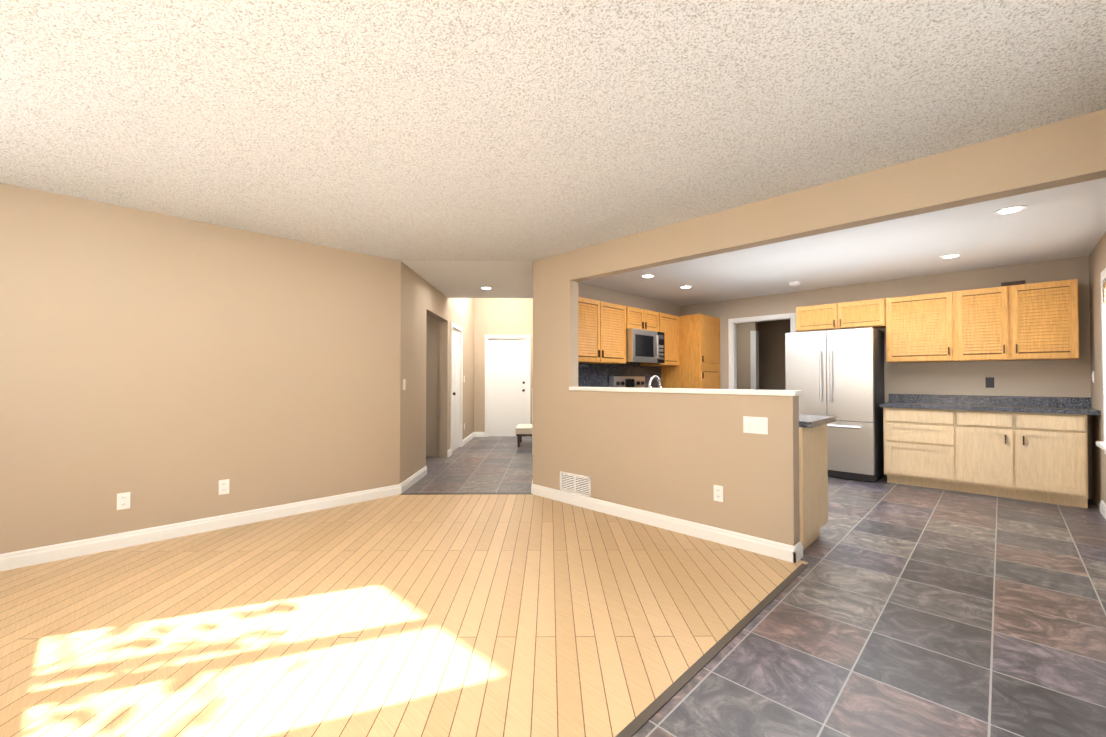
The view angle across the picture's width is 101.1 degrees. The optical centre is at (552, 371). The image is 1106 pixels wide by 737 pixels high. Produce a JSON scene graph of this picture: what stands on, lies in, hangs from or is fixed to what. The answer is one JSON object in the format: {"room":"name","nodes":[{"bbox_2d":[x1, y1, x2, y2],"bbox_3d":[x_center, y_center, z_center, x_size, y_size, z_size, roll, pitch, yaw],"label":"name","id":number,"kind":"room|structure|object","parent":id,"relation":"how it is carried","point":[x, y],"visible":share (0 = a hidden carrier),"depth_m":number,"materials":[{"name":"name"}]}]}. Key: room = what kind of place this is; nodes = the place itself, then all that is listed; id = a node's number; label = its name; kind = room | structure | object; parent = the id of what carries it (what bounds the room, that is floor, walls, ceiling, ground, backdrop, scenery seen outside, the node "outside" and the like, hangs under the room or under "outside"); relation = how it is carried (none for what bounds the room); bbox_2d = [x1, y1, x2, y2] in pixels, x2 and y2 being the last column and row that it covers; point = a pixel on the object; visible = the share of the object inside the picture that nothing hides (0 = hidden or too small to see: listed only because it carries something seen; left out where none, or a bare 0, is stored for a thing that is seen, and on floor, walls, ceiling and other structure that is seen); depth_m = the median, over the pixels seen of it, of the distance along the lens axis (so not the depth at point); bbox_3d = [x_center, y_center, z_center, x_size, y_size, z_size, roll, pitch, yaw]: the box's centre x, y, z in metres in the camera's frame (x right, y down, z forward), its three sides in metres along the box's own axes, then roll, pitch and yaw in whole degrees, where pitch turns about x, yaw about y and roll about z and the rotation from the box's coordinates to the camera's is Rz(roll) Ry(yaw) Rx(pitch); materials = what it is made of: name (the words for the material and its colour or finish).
{"room":"empty living room","nodes":[
{"label":"empty living room","id":0,"kind":"room"},
{"bbox_2d":[0,183,400,553],"bbox_3d":[-2.894,0.037,3.536,0.120,2.440,3.570,-1,-1,45],"label":"wall","id":1,"kind":"structure","parent":0,"point":[162,369],"depth_m":3.47,"materials":[{"name":"beige paint"}]},
{"bbox_2d":[117,492,129,509],"bbox_3d":[-3.068,0.923,3.252,0.010,0.115,0.070,-1,-1,45],"label":"electrical outlet","id":2,"kind":"object","parent":1,"relation":"attached to","point":[123,500],"visible":1,"depth_m":3.25,"materials":[{"name":"white plastic"}]},
{"bbox_2d":[219,479,228,494],"bbox_3d":[-2.654,0.929,3.672,0.010,0.115,0.070,-1,-1,45],"label":"electrical outlet","id":3,"kind":"object","parent":1,"relation":"attached to","point":[223,486],"visible":1,"depth_m":3.67,"materials":[{"name":"white plastic"}]},
{"bbox_2d":[0,432,1105,570],"bbox_3d":[-0.658,1.217,4.396,8.408,0.105,7.718,-1,-1,45],"label":"baseboard","id":4,"kind":"structure","parent":1,"relation":"attached to","point":[77,548],"depth_m":3.53,"materials":[{"name":"white wood"}]},
{"bbox_2d":[0,494,808,736],"bbox_3d":[-1.257,1.294,2.635,3.690,0.100,4.610,-1,-1,45],"label":"floor","id":5,"kind":"structure","parent":0,"point":[483,615],"depth_m":2.24,"materials":[{"name":"brown wood"}]},
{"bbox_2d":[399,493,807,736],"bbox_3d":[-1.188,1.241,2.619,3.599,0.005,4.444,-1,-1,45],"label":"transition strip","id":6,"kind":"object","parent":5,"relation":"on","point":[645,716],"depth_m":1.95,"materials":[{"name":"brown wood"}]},
{"bbox_2d":[426,314,439,456],"bbox_3d":[-2.873,0.084,6.730,2.280,2.440,2.850,0,-1,0],"label":"wall","id":7,"kind":"structure","parent":0,"point":[432,379],"depth_m":7.04,"materials":[{"name":"beige paint"}]},
{"bbox_2d":[400,261,473,482],"bbox_3d":[-1.676,-0.390,7.156,0.120,3.400,4.770,0,-1,0],"label":"wall","id":8,"kind":"structure","parent":0,"point":[421,297],"depth_m":5.60,"materials":[{"name":"beige paint"}]},
{"bbox_2d":[403,379,405,389],"bbox_3d":[-1.592,0.137,4.884,0.012,0.115,0.070,0,-1,0],"label":"light switch","id":9,"kind":"object","parent":8,"relation":"attached to","point":[404,384],"visible":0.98,"depth_m":4.87,"materials":[{"name":"white plastic"}]},
{"bbox_2d":[452,328,459,451],"bbox_3d":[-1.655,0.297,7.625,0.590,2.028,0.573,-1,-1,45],"label":"closet door","id":10,"kind":"structure","parent":8,"relation":"in","point":[456,392],"depth_m":7.67,"materials":[{"name":"white wood"}]},
{"bbox_2d":[450,322,462,454],"bbox_3d":[-1.671,0.265,7.632,0.136,2.105,0.910,0,-1,0],"label":"door frame","id":11,"kind":"structure","parent":8,"relation":"attached to","point":[456,327],"depth_m":8.01,"materials":[{"name":"white wood"}]},
{"bbox_2d":[474,298,532,436],"bbox_3d":[-0.940,-0.355,9.487,1.626,3.400,0.120,0,-1,0],"label":"wall","id":12,"kind":"structure","parent":0,"point":[503,316],"depth_m":9.43,"materials":[{"name":"beige paint"}]},
{"bbox_2d":[485,335,529,436],"bbox_3d":[-0.938,0.292,9.469,0.940,2.105,0.136,0,-1,0],"label":"door frame","id":13,"kind":"structure","parent":12,"relation":"attached to","point":[488,337],"depth_m":9.41,"materials":[{"name":"white wood"}]},
{"bbox_2d":[488,339,526,435],"bbox_3d":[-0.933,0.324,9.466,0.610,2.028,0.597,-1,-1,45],"label":"front door","id":14,"kind":"structure","parent":12,"relation":"in","point":[507,397],"depth_m":9.45,"materials":[{"name":"white"}]},
{"bbox_2d":[0,0,1105,305],"bbox_3d":[-0.001,-1.673,6.291,10.310,1.060,11.520,-1,-1,45],"label":"ceiling","id":15,"kind":"structure","parent":0,"point":[466,130],"depth_m":2.15,"materials":[{"name":"white paint"}]},
{"bbox_2d":[641,274,654,277],"bbox_3d":[1.141,-1.149,5.468,0.170,0.011,0.170,-1,-1,45],"label":"recessed light","id":16,"kind":"object","parent":15,"relation":"in","point":[647,275],"visible":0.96,"depth_m":5.45,"materials":[{"name":"white"}]},
{"bbox_2d":[679,285,691,288],"bbox_3d":[1.786,-1.139,6.123,0.170,0.011,0.170,-1,-1,45],"label":"recessed light","id":17,"kind":"object","parent":15,"relation":"in","point":[686,286],"visible":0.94,"depth_m":6.09,"materials":[{"name":"white"}]},
{"bbox_2d":[789,281,799,285],"bbox_3d":[3.103,-1.127,5.850,0.130,0.044,0.130,-1,-1,45],"label":"smoke detector","id":18,"kind":"object","parent":15,"relation":"attached to","point":[795,283],"visible":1,"depth_m":5.81,"materials":[{"name":"white plastic"}]},
{"bbox_2d":[939,253,961,258],"bbox_3d":[3.997,-1.162,4.577,0.170,0.011,0.170,-1,-1,45],"label":"recessed light","id":19,"kind":"object","parent":15,"relation":"in","point":[950,256],"visible":0.98,"depth_m":4.57,"materials":[{"name":"white"}]},
{"bbox_2d":[994,205,1026,213],"bbox_3d":[3.334,-1.181,3.321,0.170,0.011,0.170,-1,-1,45],"label":"recessed light","id":20,"kind":"object","parent":15,"relation":"in","point":[1010,209],"visible":0.94,"depth_m":3.30,"materials":[{"name":"white"}]},
{"bbox_2d":[578,282,680,386],"bbox_3d":[2.099,0.099,7.720,0.120,2.440,6.500,-1,-1,45],"label":"wall","id":21,"kind":"structure","parent":0,"point":[604,295],"depth_m":6.59,"materials":[{"name":"paint"}]},
{"bbox_2d":[578,297,629,363],"bbox_3d":[0.461,-0.496,5.737,0.335,0.770,1.125,-1,-1,45],"label":"upper cabinet","id":22,"kind":"object","parent":21,"relation":"attached to","point":[603,326],"depth_m":5.65,"materials":[{"name":"brown wood"}]},
{"bbox_2d":[578,362,585,366],"bbox_3d":[0.212,-0.087,5.524,0.230,0.050,0.320,-1,-1,45],"label":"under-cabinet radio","id":23,"kind":"object","parent":22,"relation":"attached to","point":[581,364],"visible":0.27,"depth_m":5.50,"materials":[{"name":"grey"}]},
{"bbox_2d":[578,364,660,387],"bbox_3d":[0.834,0.141,6.337,0.012,0.485,2.515,-1,-1,45],"label":"backsplash","id":24,"kind":"structure","parent":21,"relation":"attached to","point":[592,375],"depth_m":6.15,"materials":[{"name":"grey stone"}]},
{"bbox_2d":[630,307,661,331],"bbox_3d":[1.141,-0.720,6.431,0.335,0.300,0.800,-1,-1,45],"label":"upper cabinet","id":25,"kind":"object","parent":21,"relation":"attached to","point":[643,319],"depth_m":6.34,"materials":[{"name":"brown wood"}]},
{"bbox_2d":[626,328,664,363],"bbox_3d":[1.187,-0.344,6.378,0.466,0.444,0.794,-1,-1,45],"label":"microwave","id":26,"kind":"object","parent":25,"relation":"attached to","point":[645,346],"visible":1,"depth_m":6.17,"materials":[{"name":"silver metal"}]},
{"bbox_2d":[640,313,678,365],"bbox_3d":[1.628,-0.478,6.922,0.335,0.770,0.580,-1,-1,45],"label":"upper cabinet","id":27,"kind":"object","parent":21,"relation":"attached to","point":[670,323],"depth_m":6.84,"materials":[{"name":"brown wood"}]},
{"bbox_2d":[737,322,757,388],"bbox_3d":[3.573,0.115,8.795,0.710,2.440,0.100,-1,-1,45],"label":"wall","id":28,"kind":"structure","parent":0,"point":[743,329],"depth_m":8.67,"materials":[{"name":"beige paint"}]},
{"bbox_2d":[750,330,758,389],"bbox_3d":[3.790,0.281,8.550,0.100,2.100,0.140,-1,-1,45],"label":"door frame","id":29,"kind":"structure","parent":28,"relation":"attached to","point":[754,351],"depth_m":8.51,"materials":[{"name":"white wood"}]},
{"bbox_2d":[403,436,1105,736],"bbox_3d":[-0.001,1.347,6.246,10.310,0.100,11.520,-1,-1,45],"label":"floor","id":30,"kind":"structure","parent":0,"point":[896,610],"depth_m":2.22,"materials":[{"name":"tile"}]},
{"bbox_2d":[516,424,531,446],"bbox_3d":[-0.464,1.157,8.308,0.390,0.340,0.700,0,-1,0],"label":"bench","id":31,"kind":"object","parent":30,"relation":"on","point":[523,430],"visible":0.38,"depth_m":7.97,"materials":[{"name":"beige fabric"}]},
{"bbox_2d":[532,388,532,453],"bbox_3d":[-0.293,0.791,7.564,0.080,1.050,0.600,0,-1,0],"label":"post","id":32,"kind":"object","parent":30,"relation":"on","point":[532,420],"visible":0.18,"depth_m":7.26,"materials":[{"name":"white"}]},
{"bbox_2d":[609,376,644,387],"bbox_3d":[1.284,0.680,6.268,0.697,1.235,0.760,-1,-1,45],"label":"range","id":33,"kind":"object","parent":30,"relation":"on","point":[629,381],"visible":0.19,"depth_m":6.42,"materials":[{"name":"silver metal"}]},
{"bbox_2d":[661,314,719,388],"bbox_3d":[2.197,0.226,7.227,0.702,2.170,0.657,-1,-1,45],"label":"pantry cabinet","id":34,"kind":"object","parent":30,"relation":"on","point":[699,353],"visible":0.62,"depth_m":6.95,"materials":[{"name":"brown wood"}]},
{"bbox_2d":[799,424,827,549],"bbox_3d":[1.689,0.819,3.513,0.615,0.875,0.640,-1,-1,45],"label":"base cabinet","id":35,"kind":"object","parent":30,"relation":"on","point":[813,483],"depth_m":3.24,"materials":[{"name":"brown wood"}]},
{"bbox_2d":[799,414,836,427],"bbox_3d":[1.091,0.371,4.123,2.425,0.040,0.660,-1,-1,45],"label":"countertop","id":36,"kind":"structure","parent":35,"relation":"on","point":[810,421],"depth_m":3.27,"materials":[{"name":"grey stone"}]},
{"bbox_2d":[648,375,660,387],"bbox_3d":[0.940,0.190,4.059,0.143,0.318,0.214,-1,-1,45],"label":"faucet","id":37,"kind":"object","parent":36,"relation":"on","point":[652,378],"visible":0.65,"depth_m":4.08,"materials":[{"name":"silver metal"}]},
{"bbox_2d":[785,328,884,481],"bbox_3d":[3.555,0.392,5.762,0.935,1.795,0.773,-1,-1,45],"label":"fridge","id":38,"kind":"object","parent":30,"relation":"on","point":[839,374],"visible":0.77,"depth_m":5.43,"materials":[{"name":"silver metal"}]},
{"bbox_2d":[883,406,966,492],"bbox_3d":[4.264,0.844,5.217,0.690,0.875,0.606,-1,-1,45],"label":"base cabinet","id":39,"kind":"object","parent":30,"relation":"on","point":[923,448],"depth_m":4.98,"materials":[{"name":"brown wood"}]},
{"bbox_2d":[967,410,1090,507],"bbox_3d":[4.786,0.836,4.703,0.913,0.875,0.606,-1,-1,45],"label":"base cabinet","id":40,"kind":"object","parent":30,"relation":"on","point":[1031,448],"depth_m":4.44,"materials":[{"name":"brown wood"}]},
{"bbox_2d":[879,402,1100,413],"bbox_3d":[4.575,0.382,4.904,1.642,0.040,0.625,-1,-1,45],"label":"countertop","id":41,"kind":"structure","parent":40,"relation":"on","point":[902,405],"depth_m":4.69,"materials":[{"name":"grey stone"}]},
{"bbox_2d":[758,319,790,389],"bbox_3d":[5.286,0.119,9.073,2.760,2.440,0.100,-1,-1,45],"label":"wall","id":42,"kind":"structure","parent":0,"point":[771,355],"depth_m":9.64,"materials":[{"name":"beige paint"}]},
{"bbox_2d":[533,109,1105,545],"bbox_3d":[1.304,0.035,3.365,4.140,2.440,0.120,-1,-1,45],"label":"wall","id":43,"kind":"structure","parent":0,"point":[677,455],"depth_m":3.35,"materials":[{"name":"beige paint"}]},
{"bbox_2d":[560,471,590,496],"bbox_3d":[0.209,1.067,4.340,0.390,0.185,0.008,-1,-1,45],"label":"air vent","id":44,"kind":"object","parent":43,"relation":"in","point":[575,483],"visible":1,"depth_m":4.33,"materials":[{"name":"white metal"}]},
{"bbox_2d":[569,387,802,395],"bbox_3d":[0.923,0.152,3.739,2.010,0.035,0.160,-1,-1,45],"label":"trim","id":45,"kind":"structure","parent":43,"relation":"on","point":[725,391],"depth_m":3.46,"materials":[{"name":"white"}]},
{"bbox_2d":[714,485,722,501],"bbox_3d":[1.216,0.894,3.348,0.070,0.115,0.010,-1,-1,45],"label":"outlet","id":46,"kind":"object","parent":43,"relation":"attached to","point":[718,492],"visible":1,"depth_m":3.34,"materials":[{"name":"white plastic"}]},
{"bbox_2d":[743,416,767,434],"bbox_3d":[1.407,0.372,3.166,0.165,0.115,0.012,-1,-1,45],"label":"light switch","id":47,"kind":"object","parent":43,"relation":"attached to","point":[757,425],"visible":1,"depth_m":3.16,"materials":[{"name":"white plastic"}]},
{"bbox_2d":[681,256,1092,498],"bbox_3d":[3.822,0.076,6.177,4.740,2.440,0.120,-1,-1,45],"label":"wall","id":48,"kind":"structure","parent":0,"point":[1057,378],"depth_m":5.21,"materials":[{"name":"paint"}]},
{"bbox_2d":[728,313,795,388],"bbox_3d":[3.143,0.236,6.832,0.970,2.140,0.136,-1,-1,45],"label":"door frame","id":49,"kind":"structure","parent":48,"relation":"attached to","point":[732,334],"depth_m":7.09,"materials":[{"name":"white wood"}]},
{"bbox_2d":[796,298,887,331],"bbox_3d":[3.749,-0.713,5.926,0.985,0.330,0.350,-1,-1,45],"label":"upper cabinet","id":50,"kind":"object","parent":48,"relation":"attached to","point":[873,313],"depth_m":5.76,"materials":[{"name":"brown wood"}]},
{"bbox_2d":[884,290,963,362],"bbox_3d":[4.348,-0.502,5.333,0.685,0.770,0.350,-1,-1,45],"label":"upper cabinet","id":51,"kind":"object","parent":48,"relation":"attached to","point":[924,327],"depth_m":5.19,"materials":[{"name":"brown wood"}]},
{"bbox_2d":[985,377,993,387],"bbox_3d":[4.859,0.119,5.063,0.070,0.115,0.010,-1,-1,45],"label":"electrical outlet","id":52,"kind":"object","parent":48,"relation":"attached to","point":[989,382],"visible":1,"depth_m":5.06,"materials":[{"name":"grey plastic"}]},
{"bbox_2d":[889,394,1090,405],"bbox_3d":[4.787,0.315,5.121,1.642,0.099,0.021,-1,-1,45],"label":"backsplash","id":53,"kind":"structure","parent":48,"relation":"attached to","point":[980,400],"depth_m":5.02,"materials":[{"name":"grey stone"}]},
{"bbox_2d":[964,285,1019,360],"bbox_3d":[4.720,-0.507,4.967,0.490,0.770,0.350,-1,-1,45],"label":"upper cabinet","id":54,"kind":"object","parent":48,"relation":"attached to","point":[991,315],"depth_m":4.81,"materials":[{"name":"brown wood"}]},
{"bbox_2d":[1020,279,1078,359],"bbox_3d":[4.998,-0.511,4.693,0.530,0.770,0.350,-1,-1,45],"label":"upper cabinet","id":55,"kind":"object","parent":48,"relation":"attached to","point":[1035,321],"depth_m":4.52,"materials":[{"name":"brown wood"}]},
{"bbox_2d":[1001,280,1025,285],"bbox_3d":[4.875,-0.920,4.824,0.180,0.049,0.190,-1,-1,45],"label":"basket","id":56,"kind":"object","parent":55,"relation":"on","point":[1013,283],"visible":0.48,"depth_m":4.75,"materials":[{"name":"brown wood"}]},
{"bbox_2d":[1089,232,1105,507],"bbox_3d":[3.629,0.025,2.690,0.120,2.440,11.520,-1,-1,45],"label":"wall","id":57,"kind":"structure","parent":0,"point":[1097,261],"depth_m":4.25,"materials":[{"name":"beige paint"}]},
{"bbox_2d":[1096,268,1105,453],"bbox_3d":[4.299,-0.082,3.428,0.160,1.555,1.370,-1,-1,45],"label":"window","id":58,"kind":"structure","parent":57,"relation":"in","point":[1101,445],"depth_m":3.87,"materials":[{"name":"white"}]},
{"bbox_2d":[1103,281,1105,303],"bbox_3d":[4.283,-0.673,3.453,0.028,0.178,1.166,-1,-1,45],"label":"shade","id":59,"kind":"object","parent":58,"relation":"attached to","point":[1104,292],"visible":1,"depth_m":3.81,"materials":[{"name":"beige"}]}
]}

